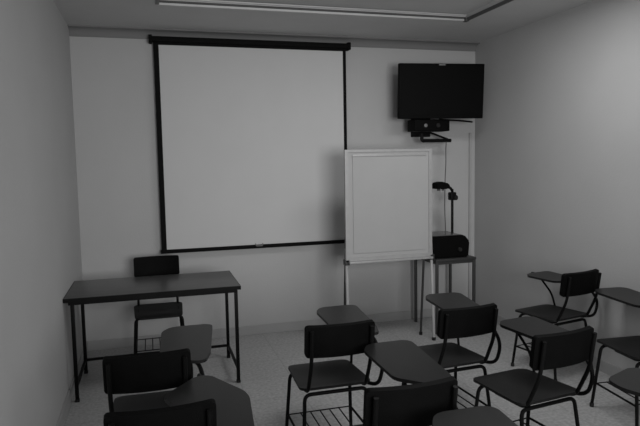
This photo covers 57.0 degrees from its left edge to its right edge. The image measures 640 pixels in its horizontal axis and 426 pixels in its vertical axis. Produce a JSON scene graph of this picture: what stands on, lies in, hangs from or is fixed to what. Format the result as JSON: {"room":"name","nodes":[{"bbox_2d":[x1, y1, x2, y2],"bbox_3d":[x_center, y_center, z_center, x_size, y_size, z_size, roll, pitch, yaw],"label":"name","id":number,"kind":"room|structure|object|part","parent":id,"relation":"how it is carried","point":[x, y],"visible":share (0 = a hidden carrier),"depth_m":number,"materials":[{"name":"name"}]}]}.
{"room":"classroom","nodes":[
{"label":"classroom","id":0,"kind":"room"},
{"bbox_2d":[0,0,82,425],"bbox_3d":[-1.203,0.009,1.765,0.100,3.078,7.200,-2,5,-16],"label":"wall","id":1,"kind":"structure","parent":0,"point":[40,243],"depth_m":3.30,"materials":[{"name":"paint"}]},
{"bbox_2d":[56,342,87,425],"bbox_3d":[-1.120,1.495,1.905,0.012,0.090,7.188,-2,5,-16],"label":"baseboard","id":2,"kind":"structure","parent":1,"relation":"attached to","point":[63,413],"depth_m":4.11,"materials":[{"name":"tile"}]},
{"bbox_2d":[69,36,474,340],"bbox_3d":[-0.262,-0.365,5.818,4.165,3.078,0.100,-2,5,-16],"label":"wall","id":3,"kind":"structure","parent":0,"point":[114,101],"depth_m":5.66,"materials":[{"name":"paint"}]},
{"bbox_2d":[148,34,350,253],"bbox_3d":[-0.602,-0.643,5.593,1.890,1.967,0.094,-2,5,-16],"label":"projection screen","id":4,"kind":"object","parent":3,"relation":"attached to","point":[252,134],"visible":0.93,"depth_m":5.56,"materials":[{"name":"white fabric"}]},
{"bbox_2d":[86,309,439,350],"bbox_3d":[-0.219,1.127,5.895,3.965,0.090,0.012,-2,5,-16],"label":"baseboard","id":5,"kind":"structure","parent":3,"relation":"attached to","point":[402,315],"depth_m":5.78,"materials":[{"name":"tile"}]},
{"bbox_2d":[67,25,479,51],"bbox_3d":[-0.258,-1.652,5.610,3.965,0.078,0.095,-2,5,-16],"label":"trim","id":6,"kind":"structure","parent":3,"relation":"attached to","point":[74,30],"depth_m":5.54,"materials":[{"name":"paint"}]},
{"bbox_2d":[411,119,472,142],"bbox_3d":[1.219,-1.028,5.978,0.632,0.623,0.304,-2,5,-16],"label":"bracket","id":7,"kind":"object","parent":3,"relation":"attached to","point":[421,135],"visible":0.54,"depth_m":5.94,"materials":[{"name":"black metal"}]},
{"bbox_3d":[1.033,-1.063,6.055,0.200,0.560,0.048,-2,5,-16],"label":"wall plate","id":8,"kind":"part","parent":7,"relation":"part of","materials":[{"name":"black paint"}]},
{"bbox_2d":[408,119,449,131],"bbox_3d":[1.081,-0.869,5.860,0.380,0.115,0.184,-2,5,-16],"label":"media box","id":9,"kind":"object","parent":7,"relation":"attached to","point":[416,125],"visible":1,"depth_m":5.79,"materials":[{"name":"black plastic"}]},
{"bbox_3d":[1.160,-0.753,5.915,0.338,0.088,0.036,-2,5,-16],"label":"arm","id":10,"kind":"part","parent":7,"relation":"part of","materials":[{"name":"black paint"}]},
{"bbox_3d":[1.207,-0.789,6.014,0.263,0.123,0.020,1,6,26],"label":"arm","id":11,"kind":"part","parent":7,"relation":"part of","materials":[{"name":"black paint"}]},
{"bbox_2d":[397,63,484,118],"bbox_3d":[1.175,-1.184,5.744,0.862,0.526,0.113,-2,5,-9],"label":"television","id":12,"kind":"object","parent":7,"relation":"attached to","point":[425,90],"visible":1,"depth_m":5.71,"materials":[{"name":"black plastic"}]},
{"bbox_2d":[444,142,446,231],"bbox_3d":[1.271,-0.264,5.954,0.017,0.897,0.130,1,5,18],"label":"hanging cable","id":13,"kind":"object","parent":7,"relation":"hanging from","point":[446,142],"visible":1,"depth_m":5.92,"materials":[{"name":"black plastic"}]},
{"bbox_3d":[1.368,-0.926,5.908,0.394,0.038,0.039,-3,5,-22],"label":"rod","id":14,"kind":"part","parent":7,"relation":"part of","materials":[{"name":"black paint"}]},
{"bbox_2d":[468,133,471,298],"bbox_3d":[1.610,0.077,6.333,0.024,1.860,0.020,-2,5,-16],"label":"channel","id":15,"kind":"object","parent":3,"relation":"attached to","point":[470,134],"visible":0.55,"depth_m":6.32,"materials":[{"name":"white plastic"}]},
{"bbox_2d":[53,0,592,41],"bbox_3d":[0.724,-1.484,2.199,3.965,0.150,7.200,-2,5,-16],"label":"ceiling","id":16,"kind":"structure","parent":0,"point":[515,14],"depth_m":4.94,"materials":[{"name":"white paint"}]},
{"bbox_2d":[159,0,465,21],"bbox_3d":[0.025,-1.629,4.795,2.600,0.016,0.022,-2,5,-16],"label":"trim","id":17,"kind":"structure","parent":16,"relation":"attached to","point":[160,4],"depth_m":4.74,"materials":[{"name":"metal"}]},
{"bbox_2d":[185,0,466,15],"bbox_3d":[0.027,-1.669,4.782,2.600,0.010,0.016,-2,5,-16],"label":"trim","id":18,"kind":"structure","parent":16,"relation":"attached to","point":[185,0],"depth_m":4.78,"materials":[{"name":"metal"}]},
{"bbox_2d":[463,0,512,21],"bbox_3d":[1.863,-1.516,3.102,0.036,0.030,4.304,-2,5,-16],"label":"trim","id":19,"kind":"structure","parent":16,"relation":"attached to","point":[504,2],"depth_m":4.82,"materials":[{"name":"metal"}]},
{"bbox_2d":[63,317,639,425],"bbox_3d":[0.778,1.507,2.462,4.165,0.100,7.400,-2,5,-16],"label":"floor","id":20,"kind":"structure","parent":0,"point":[265,359],"depth_m":4.49,"materials":[{"name":"tile"}]},
{"bbox_2d":[63,271,240,402],"bbox_3d":[-1.279,0.924,4.622,1.243,0.757,0.670,-2,5,-16],"label":"desk","id":21,"kind":"object","parent":20,"relation":"on","point":[83,292],"visible":0.99,"depth_m":4.47,"materials":[{"name":"laminate"}]},
{"bbox_3d":[-1.740,0.982,4.181,0.025,0.705,0.025,-2,5,-16],"label":"leg","id":22,"kind":"part","parent":21,"relation":"part of","materials":[{"name":"black paint"}]},
{"bbox_3d":[-1.906,0.935,4.755,0.025,0.705,0.025,-2,5,-16],"label":"leg","id":23,"kind":"part","parent":21,"relation":"part of","materials":[{"name":"black paint"}]},
{"bbox_3d":[-0.798,0.887,5.072,0.025,0.705,0.025,-2,5,-16],"label":"leg","id":24,"kind":"part","parent":21,"relation":"part of","materials":[{"name":"black paint"}]},
{"bbox_3d":[-0.632,0.934,4.497,0.025,0.705,0.025,-2,5,-16],"label":"leg","id":25,"kind":"part","parent":21,"relation":"part of","materials":[{"name":"black paint"}]},
{"bbox_2d":[102,324,212,411],"bbox_3d":[-0.815,1.014,3.099,0.575,0.829,0.866,-2,5,-15],"label":"chair","id":26,"kind":"object","parent":20,"relation":"on","point":[171,367],"visible":0.6,"depth_m":2.70,"materials":[{"name":"black paint"}]},
{"bbox_3d":[-0.851,0.987,2.976,0.406,0.032,0.430,-2,5,-15],"label":"seat","id":27,"kind":"part","parent":26,"relation":"part of","materials":[{"name":"black plastic"}]},
{"bbox_3d":[-0.783,0.722,2.680,0.385,0.176,0.072,-2,5,-15],"label":"backrest","id":28,"kind":"part","parent":26,"relation":"part of","materials":[{"name":"black plastic"}]},
{"bbox_3d":[-0.678,0.865,3.073,0.079,0.281,0.604,-3,5,-22],"label":"tablet arm","id":29,"kind":"part","parent":26,"relation":"part of","materials":[{"name":"black paint"}]},
{"bbox_2d":[133,255,184,354],"bbox_3d":[-1.371,0.833,5.011,0.444,0.874,0.541,-2,5,-16],"label":"chair","id":30,"kind":"object","parent":20,"relation":"on","point":[166,264],"visible":0.84,"depth_m":5.13,"materials":[{"name":"black plastic"}]},
{"bbox_3d":[-1.461,1.063,4.780,0.118,0.425,0.071,-2,5,-16],"label":"leg","id":31,"kind":"part","parent":30,"relation":"part of","materials":[{"name":"black paint"}]},
{"bbox_3d":[-1.562,1.041,5.119,0.133,0.413,0.052,0,5,11],"label":"leg","id":32,"kind":"part","parent":30,"relation":"part of","materials":[{"name":"black paint"}]},
{"bbox_3d":[-1.440,0.467,5.197,0.385,0.176,0.072,-2,5,-16],"label":"backrest","id":33,"kind":"part","parent":30,"relation":"part of","materials":[{"name":"black plastic"}]},
{"bbox_3d":[-1.356,0.822,4.957,0.406,0.032,0.430,-2,5,-16],"label":"seat","id":34,"kind":"part","parent":30,"relation":"part of","materials":[{"name":"black plastic"}]},
{"bbox_2d":[103,373,253,425],"bbox_3d":[-0.571,1.071,2.402,0.580,0.829,0.720,-3,5,-17],"label":"chair","id":35,"kind":"object","parent":20,"relation":"on","point":[203,400],"visible":1,"depth_m":2.20,"materials":[{"name":"black paint"}]},
{"bbox_3d":[-0.559,0.770,2.086,0.385,0.176,0.072,-3,5,-17],"label":"backrest","id":36,"kind":"part","parent":35,"relation":"part of","materials":[{"name":"black plastic"}]},
{"bbox_2d":[285,305,383,425],"bbox_3d":[0.075,0.960,3.521,0.575,0.829,0.836,-2,5,-16],"label":"chair","id":37,"kind":"object","parent":20,"relation":"on","point":[347,331],"visible":0.96,"depth_m":3.25,"materials":[{"name":"black plastic"}]},
{"bbox_3d":[-0.156,1.150,3.526,0.134,0.425,0.053,0,5,9],"label":"leg","id":38,"kind":"part","parent":37,"relation":"part of","materials":[{"name":"black paint"}]},
{"bbox_3d":[-0.061,1.183,3.200,0.133,0.413,0.052,-6,7,-43],"label":"leg","id":39,"kind":"part","parent":37,"relation":"part of","materials":[{"name":"black paint"}]},
{"bbox_3d":[0.037,0.933,3.411,0.406,0.032,0.430,-2,5,-16],"label":"seat","id":40,"kind":"part","parent":37,"relation":"part of","materials":[{"name":"black plastic"}]},
{"bbox_3d":[0.110,0.667,3.117,0.385,0.176,0.072,-2,5,-16],"label":"backrest","id":41,"kind":"part","parent":37,"relation":"part of","materials":[{"name":"black plastic"}]},
{"bbox_3d":[0.158,1.136,3.616,0.134,0.425,0.053,-5,7,-41],"label":"leg","id":42,"kind":"part","parent":37,"relation":"part of","materials":[{"name":"black paint"}]},
{"bbox_3d":[0.252,1.169,3.289,0.133,0.413,0.052,0,5,11],"label":"leg","id":43,"kind":"part","parent":37,"relation":"part of","materials":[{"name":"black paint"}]},
{"bbox_3d":[0.208,0.810,3.511,0.079,0.281,0.604,-3,5,-23],"label":"tablet arm","id":44,"kind":"part","parent":37,"relation":"part of","materials":[{"name":"black paint"}]},
{"bbox_2d":[343,149,435,340],"bbox_3d":[0.618,0.311,5.392,0.874,1.775,0.241,-2,5,-16],"label":"easel","id":45,"kind":"object","parent":20,"relation":"on","point":[388,192],"visible":0.85,"depth_m":5.28,"materials":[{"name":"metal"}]},
{"bbox_3d":[0.231,0.437,5.326,0.021,1.503,0.164,-2,5,-16],"label":"leg","id":46,"kind":"part","parent":45,"relation":"part of","materials":[{"name":"grey metal"}]},
{"bbox_3d":[0.245,0.755,5.248,0.028,0.883,0.078,-2,5,-9],"label":"leg","id":47,"kind":"part","parent":45,"relation":"part of","materials":[{"name":"metal"}]},
{"bbox_3d":[0.622,-0.075,5.294,0.836,0.990,0.026,-2,5,-16],"label":"board frame","id":48,"kind":"part","parent":45,"relation":"part of","materials":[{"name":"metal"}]},
{"bbox_3d":[0.976,0.405,5.539,0.021,1.503,0.164,-2,5,-16],"label":"leg","id":49,"kind":"part","parent":45,"relation":"part of","materials":[{"name":"grey metal"}]},
{"bbox_3d":[1.044,0.720,5.476,0.028,0.883,0.078,-3,5,-23],"label":"leg","id":50,"kind":"part","parent":45,"relation":"part of","materials":[{"name":"metal"}]},
{"bbox_2d":[353,340,457,425],"bbox_3d":[0.323,1.028,2.696,0.605,0.829,0.886,-3,5,-17],"label":"chair","id":51,"kind":"object","parent":20,"relation":"on","point":[432,390],"visible":0.93,"depth_m":2.27,"materials":[{"name":"black paint"}]},
{"bbox_3d":[0.356,0.738,2.265,0.385,0.176,0.072,-3,5,-17],"label":"backrest","id":52,"kind":"part","parent":51,"relation":"part of","materials":[{"name":"black plastic"}]},
{"bbox_2d":[414,255,475,334],"bbox_3d":[1.245,0.778,5.920,0.430,0.728,0.500,-2,5,-16],"label":"cart","id":53,"kind":"object","parent":20,"relation":"on","point":[469,259],"visible":0.48,"depth_m":5.71,"materials":[{"name":"grey metal"}]},
{"bbox_3d":[0.990,0.779,6.092,0.025,0.705,0.025,-2,5,-16],"label":"leg","id":54,"kind":"part","parent":53,"relation":"part of","materials":[{"name":"grey metal"}]},
{"bbox_3d":[1.120,0.817,5.642,0.025,0.705,0.025,-2,5,-16],"label":"leg","id":55,"kind":"part","parent":53,"relation":"part of","materials":[{"name":"grey metal"}]},
{"bbox_2d":[432,182,468,258],"bbox_3d":[1.197,0.055,5.812,0.429,0.733,0.405,-2,5,-16],"label":"projector","id":56,"kind":"object","parent":53,"relation":"on","point":[446,244],"visible":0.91,"depth_m":5.69,"materials":[{"name":"black plastic"}]},
{"bbox_3d":[1.187,0.204,5.835,0.300,0.006,0.300,-2,5,-16],"label":"stage glass","id":57,"kind":"part","parent":56,"relation":"part of","materials":[{"name":"clear glass"}]},
{"bbox_3d":[1.370,0.763,6.200,0.025,0.705,0.025,-2,5,-16],"label":"leg","id":58,"kind":"part","parent":53,"relation":"part of","materials":[{"name":"grey metal"}]},
{"bbox_3d":[1.500,0.800,5.750,0.025,0.705,0.025,-2,5,-16],"label":"leg","id":59,"kind":"part","parent":53,"relation":"part of","materials":[{"name":"grey metal"}]},
{"bbox_2d":[402,292,500,425],"bbox_3d":[0.835,0.919,3.829,0.644,0.829,0.840,-3,5,-20],"label":"chair","id":60,"kind":"object","parent":20,"relation":"on","point":[459,316],"visible":0.8,"depth_m":3.51,"materials":[{"name":"black paint"}]},
{"bbox_3d":[0.772,0.894,3.704,0.406,0.032,0.430,-3,5,-20],"label":"seat","id":61,"kind":"part","parent":60,"relation":"part of","materials":[{"name":"black plastic"}]},
{"bbox_3d":[0.864,0.627,3.416,0.385,0.176,0.072,-3,5,-20],"label":"backrest","id":62,"kind":"part","parent":60,"relation":"part of","materials":[{"name":"black plastic"}]},
{"bbox_3d":[0.996,1.129,3.597,0.133,0.413,0.052,0,5,7],"label":"leg","id":63,"kind":"part","parent":60,"relation":"part of","materials":[{"name":"black paint"}]},
{"bbox_3d":[0.935,0.770,3.816,0.079,0.281,0.604,-4,6,-27],"label":"tablet arm","id":64,"kind":"part","parent":60,"relation":"part of","materials":[{"name":"black paint"}]},
{"bbox_2d":[433,406,517,425],"bbox_3d":[0.475,1.107,1.779,0.605,0.829,0.816,-2,5,-16],"label":"chair","id":65,"kind":"object","parent":20,"relation":"on","point":[478,415],"visible":1,"depth_m":2.11,"materials":[{"name":"black paint"}]},
{"bbox_2d":[473,316,596,425],"bbox_3d":[1.154,0.966,3.233,0.585,0.829,0.686,-3,6,-24],"label":"chair","id":66,"kind":"object","parent":20,"relation":"on","point":[553,346],"visible":0.98,"depth_m":3.04,"materials":[{"name":"black paint"}]},
{"bbox_3d":[0.891,1.153,3.272,0.134,0.425,0.053,-1,5,1],"label":"leg","id":67,"kind":"part","parent":66,"relation":"part of","materials":[{"name":"black paint"}]},
{"bbox_3d":[1.096,0.933,3.185,0.406,0.032,0.430,-3,6,-24],"label":"seat","id":68,"kind":"part","parent":66,"relation":"part of","materials":[{"name":"black plastic"}]},
{"bbox_3d":[1.041,1.185,2.952,0.115,0.414,0.074,-3,6,-24],"label":"leg","id":69,"kind":"part","parent":66,"relation":"part of","materials":[{"name":"black paint"}]},
{"bbox_3d":[1.190,1.136,3.404,0.053,0.425,0.134,3,7,41],"label":"leg","id":70,"kind":"part","parent":66,"relation":"part of","materials":[{"name":"black paint"}]},
{"bbox_3d":[1.206,0.666,2.904,0.385,0.176,0.072,-3,6,-24],"label":"backrest","id":71,"kind":"part","parent":66,"relation":"part of","materials":[{"name":"black plastic"}]},
{"bbox_3d":[1.328,1.167,3.094,0.133,0.413,0.052,-1,5,3],"label":"leg","id":72,"kind":"part","parent":66,"relation":"part of","materials":[{"name":"black paint"}]},
{"bbox_3d":[1.250,0.809,3.308,0.079,0.281,0.604,-4,6,-31],"label":"tablet arm","id":73,"kind":"part","parent":66,"relation":"part of","materials":[{"name":"black paint"}]},
{"bbox_2d":[511,269,601,380],"bbox_3d":[1.859,0.823,4.710,0.545,0.829,0.686,-4,6,-28],"label":"chair","id":74,"kind":"object","parent":20,"relation":"on","point":[585,282],"visible":0.91,"depth_m":4.51,"materials":[{"name":"black paint"}]},
{"bbox_3d":[1.612,1.011,4.739,0.134,0.425,0.053,-1,5,-3],"label":"leg","id":75,"kind":"part","parent":74,"relation":"part of","materials":[{"name":"black paint"}]},
{"bbox_3d":[1.822,0.790,4.668,0.406,0.032,0.430,-4,6,-28],"label":"seat","id":76,"kind":"part","parent":74,"relation":"part of","materials":[{"name":"black plastic"}]},
{"bbox_3d":[1.774,1.040,4.440,0.052,0.413,0.133,2,6,35],"label":"leg","id":77,"kind":"part","parent":74,"relation":"part of","materials":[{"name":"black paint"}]},
{"bbox_3d":[1.966,0.664,4.801,0.079,0.281,0.604,-5,6,-35],"label":"tablet arm","id":78,"kind":"part","parent":74,"relation":"part of","materials":[{"name":"black paint"}]},
{"bbox_3d":[1.949,0.521,4.395,0.385,0.176,0.072,-4,6,-28],"label":"backrest","id":79,"kind":"part","parent":74,"relation":"part of","materials":[{"name":"black plastic"}]},
{"bbox_3d":[2.061,1.022,4.592,0.133,0.413,0.052,-1,5,-1],"label":"leg","id":80,"kind":"part","parent":74,"relation":"part of","materials":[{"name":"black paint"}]},
{"bbox_2d":[590,287,639,425],"bbox_3d":[2.079,0.890,3.908,0.515,0.829,0.866,-2,5,-11],"label":"chair","id":81,"kind":"object","parent":20,"relation":"on","point":[628,346],"visible":0.95,"depth_m":3.90,"materials":[{"name":"black paint"}]},
{"bbox_3d":[1.879,1.078,3.925,0.134,0.425,0.053,0,5,14],"label":"leg","id":82,"kind":"part","parent":81,"relation":"part of","materials":[{"name":"black paint"}]},
{"bbox_3d":[2.064,0.862,3.794,0.406,0.032,0.430,-2,5,-11],"label":"seat","id":83,"kind":"part","parent":81,"relation":"part of","materials":[{"name":"black plastic"}]},
{"bbox_3d":[1.946,1.112,3.592,0.133,0.413,0.052,-5,6,-38],"label":"leg","id":84,"kind":"part","parent":81,"relation":"part of","materials":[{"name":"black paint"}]},
{"bbox_2d":[609,368,639,396],"bbox_3d":[1.433,1.049,2.235,0.598,0.829,0.912,-3,5,-22],"label":"chair","id":85,"kind":"object","parent":20,"relation":"on","point":[627,380],"visible":1,"depth_m":2.54,"materials":[{"name":"black paint"}]},
{"bbox_2d":[474,0,639,369],"bbox_3d":[2.702,-0.160,2.881,0.100,3.078,7.200,-2,5,-16],"label":"wall","id":86,"kind":"structure","parent":0,"point":[557,136],"depth_m":4.94,"materials":[{"name":"paint"}]},
{"bbox_2d":[497,315,623,375],"bbox_3d":[2.677,1.331,2.991,0.012,0.090,7.188,-2,5,-16],"label":"baseboard","id":87,"kind":"structure","parent":86,"relation":"attached to","point":[610,369],"depth_m":4.57,"materials":[{"name":"tile"}]}
]}

